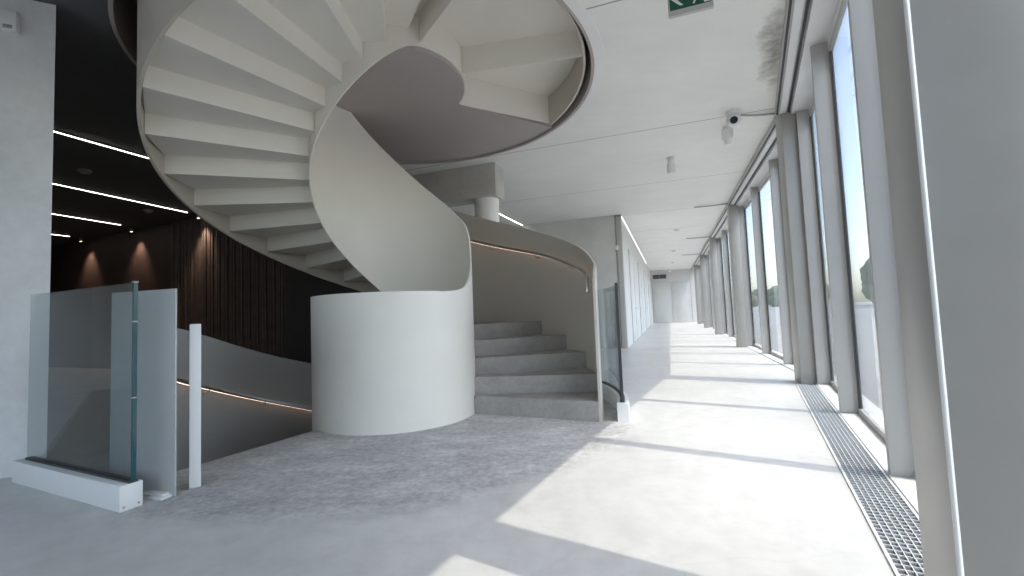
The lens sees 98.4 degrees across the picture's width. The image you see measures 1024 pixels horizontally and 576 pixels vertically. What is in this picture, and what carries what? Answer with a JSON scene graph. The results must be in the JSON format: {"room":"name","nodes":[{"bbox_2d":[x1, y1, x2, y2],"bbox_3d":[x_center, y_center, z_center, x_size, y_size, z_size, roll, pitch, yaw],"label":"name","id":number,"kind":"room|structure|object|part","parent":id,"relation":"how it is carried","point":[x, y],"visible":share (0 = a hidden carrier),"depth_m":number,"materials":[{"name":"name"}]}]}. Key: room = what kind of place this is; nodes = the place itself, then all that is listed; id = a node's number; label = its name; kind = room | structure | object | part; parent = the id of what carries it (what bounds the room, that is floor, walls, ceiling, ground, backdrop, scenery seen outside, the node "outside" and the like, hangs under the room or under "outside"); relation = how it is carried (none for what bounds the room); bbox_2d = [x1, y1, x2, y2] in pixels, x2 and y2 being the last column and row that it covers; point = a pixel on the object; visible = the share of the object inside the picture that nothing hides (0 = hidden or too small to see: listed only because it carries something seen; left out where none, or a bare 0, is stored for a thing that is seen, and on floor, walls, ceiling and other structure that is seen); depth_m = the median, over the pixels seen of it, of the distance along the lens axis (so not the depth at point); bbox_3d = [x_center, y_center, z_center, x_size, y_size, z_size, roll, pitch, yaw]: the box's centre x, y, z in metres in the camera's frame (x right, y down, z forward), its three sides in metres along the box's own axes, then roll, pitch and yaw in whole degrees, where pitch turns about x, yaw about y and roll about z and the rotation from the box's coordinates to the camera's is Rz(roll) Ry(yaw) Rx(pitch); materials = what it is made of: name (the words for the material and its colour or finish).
{"room":"building lobby","nodes":[
{"label":"building lobby","id":0,"kind":"room"},
{"bbox_2d":[0,0,55,478],"bbox_3d":[-9.209,-0.182,3.398,11.610,3.487,0.520,-2,-3,0],"label":"wall","id":1,"kind":"structure","parent":0,"point":[27,59],"depth_m":3.21,"materials":[{"name":"paint"}]},
{"bbox_2d":[0,9,19,34],"bbox_3d":[-3.673,-1.946,3.234,0.090,0.150,0.061,-1,-4,-26],"label":"wall box","id":2,"kind":"object","parent":1,"relation":"attached to","point":[9,20],"visible":1,"depth_m":3.22,"materials":[{"name":"white paint"}]},
{"bbox_2d":[48,217,195,368],"bbox_3d":[-8.975,1.749,10.869,14.243,6.487,0.190,-4,-4,24],"label":"wall","id":3,"kind":"structure","parent":0,"point":[79,320],"depth_m":11.76,"materials":[{"name":"brown wood"}]},
{"bbox_2d":[172,217,285,357],"bbox_3d":[-6.201,0.668,9.528,3.776,4.667,0.059,-4,-4,25],"label":"wall panel","id":4,"kind":"object","parent":3,"relation":"attached to","point":[236,292],"visible":0.33,"depth_m":9.50,"materials":[{"name":"brown wood"}]},
{"bbox_2d":[285,265,361,362],"bbox_3d":[-3.514,0.492,8.323,2.066,4.667,0.038,-4,-4,24],"label":"wall panel","id":5,"kind":"object","parent":3,"relation":"attached to","point":[300,286],"visible":0.07,"depth_m":8.55,"materials":[{"name":"brown wood"}]},
{"bbox_2d":[33,0,785,270],"bbox_3d":[-0.203,-1.748,16.921,29.733,0.500,38.420,-2,-3,0],"label":"ceiling","id":6,"kind":"structure","parent":0,"point":[667,88],"depth_m":5.92,"materials":[{"name":"paint"}]},
{"bbox_2d":[77,168,91,173],"bbox_3d":[-6.627,-1.802,6.862,0.170,0.054,0.170,-2,-3,0],"label":"smoke detector","id":7,"kind":"object","parent":6,"relation":"attached to","point":[81,170],"visible":1,"depth_m":6.82,"materials":[{"name":"grey plastic"}]},
{"bbox_2d":[52,213,120,224],"bbox_3d":[-9.821,-1.594,8.505,0.032,0.025,4.100,-3,-3,16],"label":"recessed light","id":8,"kind":"object","parent":6,"relation":"in","point":[52,213],"visible":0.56,"depth_m":9.81,"materials":[{"name":"white plastic"}]},
{"bbox_2d":[53,129,148,158],"bbox_3d":[-5.430,-1.912,6.034,0.032,0.025,3.512,-3,-4,20],"label":"recessed light","id":9,"kind":"object","parent":6,"relation":"in","point":[54,130],"visible":0.44,"depth_m":5.86,"materials":[{"name":"white plastic"}]},
{"bbox_2d":[52,182,187,212],"bbox_3d":[-7.549,-1.730,7.706,0.032,0.025,3.894,-3,-3,16],"label":"recessed light","id":10,"kind":"object","parent":6,"relation":"in","point":[52,182],"visible":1,"depth_m":8.25,"materials":[{"name":"white plastic"}]},
{"bbox_2d":[143,209,153,212],"bbox_3d":[-7.670,-1.616,9.328,0.170,0.054,0.170,-2,-3,0],"label":"smoke detector","id":11,"kind":"object","parent":6,"relation":"attached to","point":[145,210],"visible":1,"depth_m":9.28,"materials":[{"name":"grey plastic"}]},
{"bbox_2d":[108,0,593,163],"bbox_3d":[-1.411,-2.398,4.926,4.560,0.504,4.560,-2,-3,0],"label":"slab edge","id":12,"kind":"structure","parent":6,"relation":"attached to","point":[122,13],"depth_m":4.12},
{"bbox_2d":[130,0,585,44],"bbox_3d":[-1.562,-3.287,4.662,4.599,1.250,3.926,-3,-4,20],"label":"guard","id":13,"kind":"object","parent":12,"relation":"on","point":[134,2],"visible":0.01,"depth_m":4.14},
{"bbox_2d":[412,162,503,206],"bbox_3d":[-2.557,-1.639,8.238,5.000,0.542,0.400,-3,-4,19],"label":"concrete beam","id":14,"kind":"structure","parent":6,"relation":"attached to","point":[456,187],"depth_m":7.43,"materials":[{"name":"grey concrete"}]},
{"bbox_2d":[499,213,522,224],"bbox_3d":[-0.117,-1.811,11.365,0.042,0.025,2.232,-4,-4,21],"label":"recessed light","id":15,"kind":"object","parent":6,"relation":"in","point":[499,213],"visible":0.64,"depth_m":11.56,"materials":[{"name":"white plastic"}]},
{"bbox_2d":[521,0,604,148],"bbox_3d":[0.019,-2.248,4.294,1.656,0.030,4.514,-4,-4,23],"label":"ring","id":16,"kind":"object","parent":6,"relation":"attached to","point":[576,6],"visible":1,"depth_m":4.38,"materials":[{"name":"white paint"}]},
{"bbox_2d":[667,156,675,174],"bbox_3d":[2.642,-2.034,7.345,0.132,0.270,0.132,-2,-3,0],"label":"lamp","id":17,"kind":"object","parent":6,"relation":"attached to","point":[671,170],"visible":1,"depth_m":7.30,"materials":[{"name":"white paint"}]},
{"bbox_2d":[668,0,713,18],"bbox_3d":[1.358,-2.223,3.379,0.318,0.251,0.060,-3,-4,19],"label":"exit sign","id":18,"kind":"object","parent":6,"relation":"hanging from","point":[676,8],"visible":1,"depth_m":3.38,"materials":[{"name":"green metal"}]},
{"bbox_2d":[694,255,699,264],"bbox_3d":[9.763,-1.480,23.203,0.170,0.087,5.000,-3,-4,19],"label":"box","id":19,"kind":"object","parent":6,"relation":"attached to","point":[698,257],"visible":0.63,"depth_m":23.24,"materials":[{"name":"grey metal"}]},
{"bbox_2d":[700,237,708,254],"bbox_3d":[7.986,-1.701,18.214,0.170,0.087,5.000,-3,-4,19],"label":"box","id":20,"kind":"object","parent":6,"relation":"attached to","point":[706,245],"visible":0.62,"depth_m":18.14,"materials":[{"name":"grey metal"}]},
{"bbox_2d":[694,203,727,207],"bbox_3d":[4.869,-2.017,10.839,0.751,0.040,0.028,-3,-4,19],"label":"cable","id":21,"kind":"object","parent":6,"relation":"attached to","point":[725,203],"visible":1,"depth_m":10.84,"materials":[{"name":"grey plastic"}]},
{"bbox_2d":[709,204,726,237],"bbox_3d":[6.208,-1.922,13.226,0.170,0.087,5.000,-3,-4,19],"label":"box","id":22,"kind":"object","parent":6,"relation":"attached to","point":[723,216],"visible":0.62,"depth_m":12.96,"materials":[{"name":"grey metal"}]},
{"bbox_2d":[721,126,732,144],"bbox_3d":[3.008,-2.126,6.177,0.140,0.250,0.110,-3,-4,19],"label":"sensor","id":23,"kind":"object","parent":6,"relation":"attached to","point":[727,132],"visible":0.95,"depth_m":6.14,"materials":[{"name":"white paint"}]},
{"bbox_2d":[725,108,740,126],"bbox_3d":[2.846,-2.170,5.677,0.190,0.208,0.196,-2,-3,0],"label":"security camera","id":24,"kind":"object","parent":6,"relation":"attached to","point":[733,116],"visible":1,"depth_m":5.62,"materials":[{"name":"white paint"}]},
{"bbox_2d":[697,140,777,264],"bbox_3d":[7.859,-1.738,17.267,0.223,0.114,24.350,-3,-4,19],"label":"bulkhead","id":25,"kind":"object","parent":6,"relation":"attached to","point":[763,169],"depth_m":8.52,"materials":[{"name":"white paint"}]},
{"bbox_2d":[728,117,776,204],"bbox_3d":[4.427,-2.143,8.229,0.170,0.087,5.020,-3,-4,19],"label":"box","id":26,"kind":"object","parent":6,"relation":"attached to","point":[769,138],"visible":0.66,"depth_m":7.49,"materials":[{"name":"grey metal"}]},
{"bbox_2d":[740,113,775,115],"bbox_3d":[3.154,-2.247,5.733,0.562,0.040,0.028,-2,-3,0],"label":"cable","id":27,"kind":"object","parent":6,"relation":"attached to","point":[764,114],"visible":0.75,"depth_m":5.72,"materials":[{"name":"grey plastic"}]},
{"bbox_2d":[775,0,810,114],"bbox_3d":[2.300,-2.333,3.539,0.170,0.087,4.758,-4,-4,29],"label":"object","id":28,"kind":"object","parent":6,"relation":"attached to","point":[796,15],"visible":1,"depth_m":4.23,"materials":[{"name":"grey metal"}]},
{"bbox_3d":[2.301,-2.296,3.537,0.070,0.014,4.758,-4,-4,29],"label":"blind rail","id":29,"kind":"part","parent":28,"relation":"part of","materials":[{"name":"grey metal"}]},
{"bbox_2d":[791,0,838,113],"bbox_3d":[2.249,-2.347,3.032,0.223,0.114,5.698,-4,-4,29],"label":"bulkhead","id":30,"kind":"object","parent":6,"relation":"attached to","point":[822,12],"visible":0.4,"depth_m":4.03,"materials":[{"name":"white paint"}]},
{"bbox_2d":[0,322,894,575],"bbox_3d":[-0.029,2.104,16.696,29.775,0.250,38.420,-2,-3,0],"label":"floor","id":31,"kind":"structure","parent":0,"point":[720,465],"depth_m":2.43,"materials":[{"name":"concrete"}]},
{"bbox_2d":[12,281,142,512],"bbox_3d":[-2.762,0.636,2.786,1.371,1.273,0.110,-4,-4,25],"label":"guard","id":32,"kind":"object","parent":31,"relation":"on","point":[106,490],"visible":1,"depth_m":2.55,"materials":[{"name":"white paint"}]},
{"bbox_3d":[-2.746,0.564,2.794,1.301,1.113,0.023,-4,-4,25],"label":"glass pane","id":33,"kind":"part","parent":32,"relation":"part of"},
{"bbox_2d":[109,288,176,500],"bbox_3d":[-2.292,0.632,2.707,0.550,1.235,0.072,-3,-3,16],"label":"panel","id":34,"kind":"object","parent":31,"relation":"on","point":[156,452],"visible":0.82,"depth_m":2.72,"materials":[{"name":"white paint"}]},
{"bbox_3d":[-2.112,1.227,2.620,0.180,0.024,0.060,-3,-3,16],"label":"foot plate","id":35,"kind":"part","parent":34,"relation":"part of","materials":[{"name":"white paint"}]},
{"bbox_2d":[188,324,206,489],"bbox_3d":[-1.988,0.736,2.797,0.094,1.015,0.058,0,-4,-37],"label":"post","id":36,"kind":"object","parent":31,"relation":"on","point":[194,329],"visible":1,"depth_m":2.77,"materials":[{"name":"paint"}]},
{"bbox_3d":[-1.968,1.240,2.768,0.094,0.004,0.058,0,-4,-37],"label":"foot plate","id":37,"kind":"part","parent":36,"relation":"part of","materials":[{"name":"grey plastic"}]},
{"bbox_2d":[176,328,311,470],"bbox_3d":[-2.263,2.327,5.013,1.934,3.920,4.225,-4,-4,21],"label":"stair railing wall","id":38,"kind":"structure","parent":31,"relation":"attached to","point":[250,399],"depth_m":5.21,"materials":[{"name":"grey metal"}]},
{"bbox_3d":[-2.641,1.373,5.244,0.971,1.454,3.459,-4,-4,22],"label":"handrail","id":39,"kind":"part","parent":38,"relation":"part of","materials":[{"name":"metal"}]},
{"bbox_2d":[136,0,603,435],"bbox_3d":[-1.255,-0.188,4.732,4.232,7.426,4.232,-2,-3,0],"label":"spiral staircase","id":40,"kind":"structure","parent":31,"relation":"on","point":[239,117],"depth_m":4.33,"materials":[{"name":"white concrete"}]},
{"bbox_3d":[-1.256,-0.189,4.732,1.646,7.427,1.646,-2,-3,0],"label":"balustrade","id":41,"kind":"part","parent":40,"relation":"part of","materials":[{"name":"white paint"}]},
{"bbox_3d":[-1.317,-1.726,4.822,4.082,3.503,4.082,-2,-3,0],"label":"handrail","id":42,"kind":"part","parent":40,"relation":"part of","materials":[{"name":"metal"}]},
{"bbox_3d":[0.727,-0.039,4.285,0.038,0.159,0.103,-3,-3,12],"label":"rail","id":43,"kind":"part","parent":40,"relation":"part of","materials":[{"name":"metal"}]},
{"bbox_2d":[474,197,499,373],"bbox_3d":[-0.376,-0.025,7.431,0.424,2.945,0.424,-2,-3,0],"label":"round column","id":44,"kind":"structure","parent":31,"relation":"on","point":[487,208],"depth_m":7.32,"materials":[{"name":"white paint"}]},
{"bbox_2d":[600,283,629,421],"bbox_3d":[0.903,0.640,5.092,0.382,1.245,2.284,-2,-3,-11],"label":"guard","id":45,"kind":"object","parent":31,"relation":"on","point":[615,395],"visible":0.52,"depth_m":4.03,"materials":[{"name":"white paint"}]},
{"bbox_3d":[0.894,0.559,5.119,0.296,1.070,2.197,-2,-3,-12],"label":"glass pane","id":46,"kind":"part","parent":45,"relation":"part of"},
{"bbox_2d":[694,265,701,323],"bbox_3d":[10.736,0.324,25.592,0.205,3.487,0.300,-3,-4,19],"label":"column","id":47,"kind":"structure","parent":31,"relation":"on","point":[696,276],"depth_m":25.46,"materials":[{"name":"grey paint"}]},
{"bbox_2d":[699,254,708,327],"bbox_3d":[8.958,0.103,20.604,0.205,3.487,0.300,-3,-4,19],"label":"column","id":48,"kind":"structure","parent":31,"relation":"on","point":[702,257],"depth_m":20.47,"materials":[{"name":"grey paint"}]},
{"bbox_2d":[709,237,721,334],"bbox_3d":[7.180,-0.118,15.616,0.205,3.487,0.300,-3,-4,19],"label":"column","id":49,"kind":"structure","parent":31,"relation":"on","point":[712,241],"depth_m":15.48,"materials":[{"name":"grey paint"}]},
{"bbox_2d":[727,204,747,346],"bbox_3d":[5.403,-0.339,10.627,0.205,3.487,0.300,-3,-4,19],"label":"column","id":50,"kind":"structure","parent":31,"relation":"on","point":[732,210],"depth_m":10.50,"materials":[{"name":"grey paint"}]},
{"bbox_2d":[775,111,816,383],"bbox_3d":[3.619,-0.560,5.620,0.205,3.487,0.300,-3,-4,19],"label":"column","id":51,"kind":"structure","parent":31,"relation":"on","point":[786,124],"depth_m":5.51,"materials":[{"name":"grey paint"}]},
{"bbox_2d":[817,169,834,380],"bbox_3d":[3.758,-0.581,5.476,0.142,3.473,0.202,-5,-4,40],"label":"trim","id":52,"kind":"structure","parent":51,"relation":"attached to","point":[817,169],"depth_m":5.45,"materials":[{"name":"grey metal"}]},
{"bbox_2d":[796,384,923,575],"bbox_3d":[2.214,1.086,2.891,0.211,0.020,5.638,-4,-4,29],"label":"floor grate","id":53,"kind":"object","parent":31,"relation":"on","point":[893,521],"visible":0.94,"depth_m":2.29,"materials":[{"name":"silver metal"}]},
{"bbox_2d":[816,383,918,514],"bbox_3d":[2.490,1.071,2.820,0.335,0.034,5.778,-4,-4,29],"label":"sill","id":54,"kind":"structure","parent":31,"relation":"on","point":[873,442],"depth_m":3.20,"materials":[{"name":"white paint"}]},
{"bbox_2d":[796,42,858,413],"bbox_3d":[3.306,-0.552,4.685,0.173,3.357,1.640,-4,-4,29],"label":"window","id":55,"kind":"structure","parent":54,"relation":"on","point":[812,106],"depth_m":4.04,"materials":[{"name":"grey metal"}]},
{"bbox_3d":[3.297,-2.195,4.750,0.044,0.071,1.538,-4,-4,29],"label":"head panel","id":56,"kind":"part","parent":55,"relation":"part of","materials":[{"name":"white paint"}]},
{"bbox_3d":[3.683,-0.525,5.384,0.163,3.356,0.050,-4,-4,29],"label":"mullion","id":57,"kind":"part","parent":55,"relation":"part of","materials":[{"name":"grey metal"}]},
{"bbox_3d":[2.920,-0.576,3.991,0.163,3.356,0.050,-4,-4,29],"label":"mullion","id":58,"kind":"part","parent":55,"relation":"part of","materials":[{"name":"grey metal"}]},
{"bbox_2d":[827,0,914,477],"bbox_3d":[2.519,-0.604,3.247,0.173,3.357,1.638,-4,-4,29],"label":"window","id":59,"kind":"structure","parent":54,"relation":"on","point":[842,4],"depth_m":2.54,"materials":[{"name":"grey metal"}]},
{"bbox_3d":[2.523,-2.247,3.334,0.044,0.071,1.587,-4,-4,29],"label":"head panel","id":60,"kind":"part","parent":59,"relation":"part of","materials":[{"name":"white paint"}]},
{"bbox_3d":[2.133,-0.629,2.553,0.163,3.356,0.050,-4,-4,29],"label":"mullion","id":61,"kind":"part","parent":59,"relation":"part of","materials":[{"name":"grey metal"}]},
{"bbox_2d":[872,0,1023,575],"bbox_3d":[1.246,-0.726,1.171,0.387,3.487,0.302,-4,-4,29],"label":"column","id":62,"kind":"structure","parent":31,"relation":"on","point":[951,72],"depth_m":1.07,"materials":[{"name":"grey paint"}]},
{"bbox_2d":[474,215,621,347],"bbox_3d":[-1.830,0.103,13.281,9.840,3.487,0.200,-3,-4,19],"label":"wall","id":63,"kind":"structure","parent":0,"point":[596,235],"depth_m":11.70,"materials":[{"name":"white paint"}]},
{"bbox_2d":[622,219,652,346],"bbox_3d":[6.079,0.221,20.663,0.200,3.487,19.010,-3,-4,19],"label":"wall","id":64,"kind":"structure","parent":0,"point":[628,242],"depth_m":15.31,"materials":[{"name":"white paint"}]},
{"bbox_2d":[615,215,628,347],"bbox_3d":[2.880,-0.167,11.604,0.145,3.457,0.220,-3,-4,19],"label":"trim","id":65,"kind":"structure","parent":64,"relation":"attached to","point":[618,220],"depth_m":11.51,"materials":[{"name":"grey metal"}]},
{"bbox_2d":[628,249,637,342],"bbox_3d":[3.821,0.258,13.874,0.065,2.800,1.600,-3,-4,19],"label":"door","id":66,"kind":"structure","parent":64,"relation":"in","point":[630,255],"depth_m":13.75,"materials":[{"name":"metal"}]},
{"bbox_2d":[621,215,646,263],"bbox_3d":[5.084,-1.621,17.816,0.028,0.042,13.190,-3,-4,19],"label":"light","id":67,"kind":"object","parent":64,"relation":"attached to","point":[621,215],"visible":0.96,"depth_m":14.91,"materials":[{"name":"white paint"}]},
{"bbox_2d":[637,262,643,334],"bbox_3d":[5.163,0.425,17.639,0.065,2.800,1.600,-3,-4,19],"label":"door","id":68,"kind":"structure","parent":64,"relation":"in","point":[638,264],"depth_m":17.52,"materials":[{"name":"metal"}]},
{"bbox_2d":[643,270,648,328],"bbox_3d":[6.505,0.592,21.403,0.065,2.800,1.600,-3,-4,19],"label":"door","id":69,"kind":"structure","parent":64,"relation":"in","point":[644,273],"depth_m":21.29,"materials":[{"name":"metal"}]},
{"bbox_2d":[648,277,651,325],"bbox_3d":[8.098,0.789,25.874,0.065,2.800,2.300,-3,-4,19],"label":"door","id":70,"kind":"structure","parent":64,"relation":"in","point":[649,291],"depth_m":25.71,"materials":[{"name":"metal"}]},
{"bbox_2d":[650,269,696,322],"bbox_3d":[10.775,0.532,29.181,3.334,3.487,0.200,-3,-4,19],"label":"wall","id":71,"kind":"structure","parent":0,"point":[678,274],"depth_m":29.07,"materials":[{"name":"white paint"}]},
{"bbox_2d":[653,274,665,278],"bbox_3d":[9.818,-0.749,29.449,0.860,0.290,0.045,-3,-4,19],"label":"air vent","id":72,"kind":"object","parent":71,"relation":"in","point":[662,276],"visible":1,"depth_m":29.42,"materials":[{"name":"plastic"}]},
{"bbox_2d":[652,282,673,322],"bbox_3d":[9.996,0.964,29.298,1.200,2.700,0.065,-3,-4,19],"label":"door","id":73,"kind":"structure","parent":71,"relation":"in","point":[662,293],"depth_m":29.31,"materials":[{"name":"metal"}]},
{"bbox_2d":[672,281,693,322],"bbox_3d":[11.144,0.895,28.892,1.200,2.700,0.065,-3,-4,19],"label":"door","id":74,"kind":"structure","parent":71,"relation":"in","point":[681,290],"depth_m":28.90,"materials":[{"name":"metal"}]},
{"bbox_2d":[716,230,732,336],"bbox_3d":[7.081,-0.115,14.716,0.173,3.357,1.810,-3,-4,19],"label":"column","id":75,"kind":"structure","parent":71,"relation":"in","point":[721,236],"depth_m":15.18,"materials":[{"name":"grey metal"}]},
{"bbox_3d":[7.372,-0.078,15.546,0.163,3.356,0.050,-3,-4,19],"label":"mullion","id":76,"kind":"part","parent":75,"relation":"part of","materials":[{"name":"grey metal"}]},
{"bbox_3d":[6.781,-0.151,13.889,0.163,3.356,0.050,-3,-4,19],"label":"mullion","id":77,"kind":"part","parent":75,"relation":"part of","materials":[{"name":"grey metal"}]},
{"bbox_2d":[726,228,735,337],"bbox_3d":[6.550,-0.192,13.033,0.044,3.357,1.718,-3,-4,19],"label":"window","id":78,"kind":"structure","parent":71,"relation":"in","point":[727,228],"depth_m":13.81,"materials":[{"name":"grey metal"}]},
{"bbox_2d":[738,196,761,349],"bbox_3d":[5.309,-0.336,9.742,0.173,3.357,1.779,-3,-4,19],"label":"window","id":79,"kind":"structure","parent":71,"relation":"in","point":[748,202],"depth_m":10.52,"materials":[{"name":"grey metal"}]},
{"bbox_3d":[5.594,-0.299,10.557,0.163,3.356,0.050,-3,-4,19],"label":"mullion","id":80,"kind":"part","parent":79,"relation":"part of","materials":[{"name":"grey metal"}]},
{"bbox_2d":[701,322,836,382],"bbox_3d":[8.059,1.678,16.976,0.350,0.034,24.500,-3,-4,19],"label":"sill","id":81,"kind":"structure","parent":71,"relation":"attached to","point":[770,356],"depth_m":8.41,"materials":[{"name":"white paint"}]},
{"bbox_2d":[698,265,703,322],"bbox_3d":[10.927,0.364,25.522,0.163,3.356,0.050,-3,-4,19],"label":"mullion","id":82,"kind":"object","parent":81,"relation":"on","point":[699,272],"visible":0.56,"depth_m":25.51,"materials":[{"name":"grey metal"}]},
{"bbox_2d":[705,255,712,326],"bbox_3d":[9.149,0.143,20.534,0.163,3.356,0.050,-3,-4,19],"label":"mullion","id":83,"kind":"object","parent":81,"relation":"on","point":[706,256],"visible":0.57,"depth_m":20.52,"materials":[{"name":"grey metal"}]},
{"bbox_2d":[708,251,714,328],"bbox_3d":[8.559,0.070,18.877,0.163,3.356,0.050,-3,-4,19],"label":"mullion","id":84,"kind":"object","parent":81,"relation":"on","point":[708,251],"visible":0.33,"depth_m":18.87,"materials":[{"name":"grey metal"}]},
{"bbox_2d":[750,159,792,363],"bbox_3d":[4.705,-0.410,8.048,0.173,3.357,1.820,-3,-4,19],"label":"window","id":85,"kind":"structure","parent":81,"relation":"on","point":[766,179],"depth_m":7.29,"materials":[{"name":"grey metal"}]},
{"bbox_3d":[4.997,-0.373,8.882,0.163,3.356,0.050,-3,-4,19],"label":"mullion","id":86,"kind":"part","parent":85,"relation":"part of","materials":[{"name":"grey metal"}]},
{"bbox_3d":[4.701,-2.053,8.122,0.044,0.071,1.718,-3,-4,19],"label":"head panel","id":87,"kind":"part","parent":85,"relation":"part of","materials":[{"name":"white paint"}]},
{"bbox_3d":[4.403,-0.447,7.216,0.163,3.356,0.050,-3,-4,19],"label":"mullion","id":88,"kind":"part","parent":85,"relation":"part of","materials":[{"name":"grey metal"}]},
{"bbox_2d":[778,163,793,363],"bbox_3d":[4.172,-0.488,6.360,0.044,3.357,1.718,-3,-4,19],"label":"window","id":89,"kind":"structure","parent":81,"relation":"on","point":[778,163],"depth_m":7.17,"materials":[{"name":"grey metal"}]},
{"label":"outside","id":90,"kind":"structure","parent":0,"visible":0},
{"bbox_2d":[733,302,882,410],"bbox_3d":[143.885,1.093,94.853,312.507,0.200,430.714,-2,-3,0],"label":"ground","id":91,"kind":"structure","parent":90,"point":[864,311],"depth_m":13.04,"materials":[{"name":"concrete"}]},
{"bbox_2d":[752,294,757,306],"bbox_3d":[107.863,5.789,201.089,8.161,6.621,8.170,-2,-3,0],"label":"tree","id":92,"kind":"object","parent":91,"relation":"on","point":[754,298],"visible":0.27,"depth_m":197.69,"materials":[{"name":"green plant"}]},
{"bbox_2d":[752,289,769,304],"bbox_3d":[119.860,4.518,211.024,9.250,8.416,7.712,-2,-3,0],"label":"tree","id":93,"kind":"object","parent":91,"relation":"on","point":[755,292],"visible":0.04,"depth_m":210.57,"materials":[{"name":"green plant"}]},
{"bbox_2d":[767,286,778,306],"bbox_3d":[87.481,2.943,144.605,7.919,7.449,7.469,-2,-3,0],"label":"tree","id":94,"kind":"object","parent":91,"relation":"on","point":[773,298],"visible":0.5,"depth_m":142.74,"materials":[{"name":"green plant"}]},
{"bbox_2d":[860,257,872,299],"bbox_3d":[57.095,-1.322,66.611,6.668,8.447,8.528,-2,-3,0],"label":"tree","id":95,"kind":"object","parent":91,"relation":"on","point":[865,270],"visible":0.09,"depth_m":68.33,"materials":[{"name":"green plant"}]},
{"bbox_2d":[861,283,872,302],"bbox_3d":[80.803,-0.091,95.943,8.511,7.326,6.935,-2,-3,0],"label":"tree","id":96,"kind":"object","parent":91,"relation":"on","point":[862,290],"visible":0.02,"depth_m":96.85,"materials":[{"name":"green plant"}]}
]}

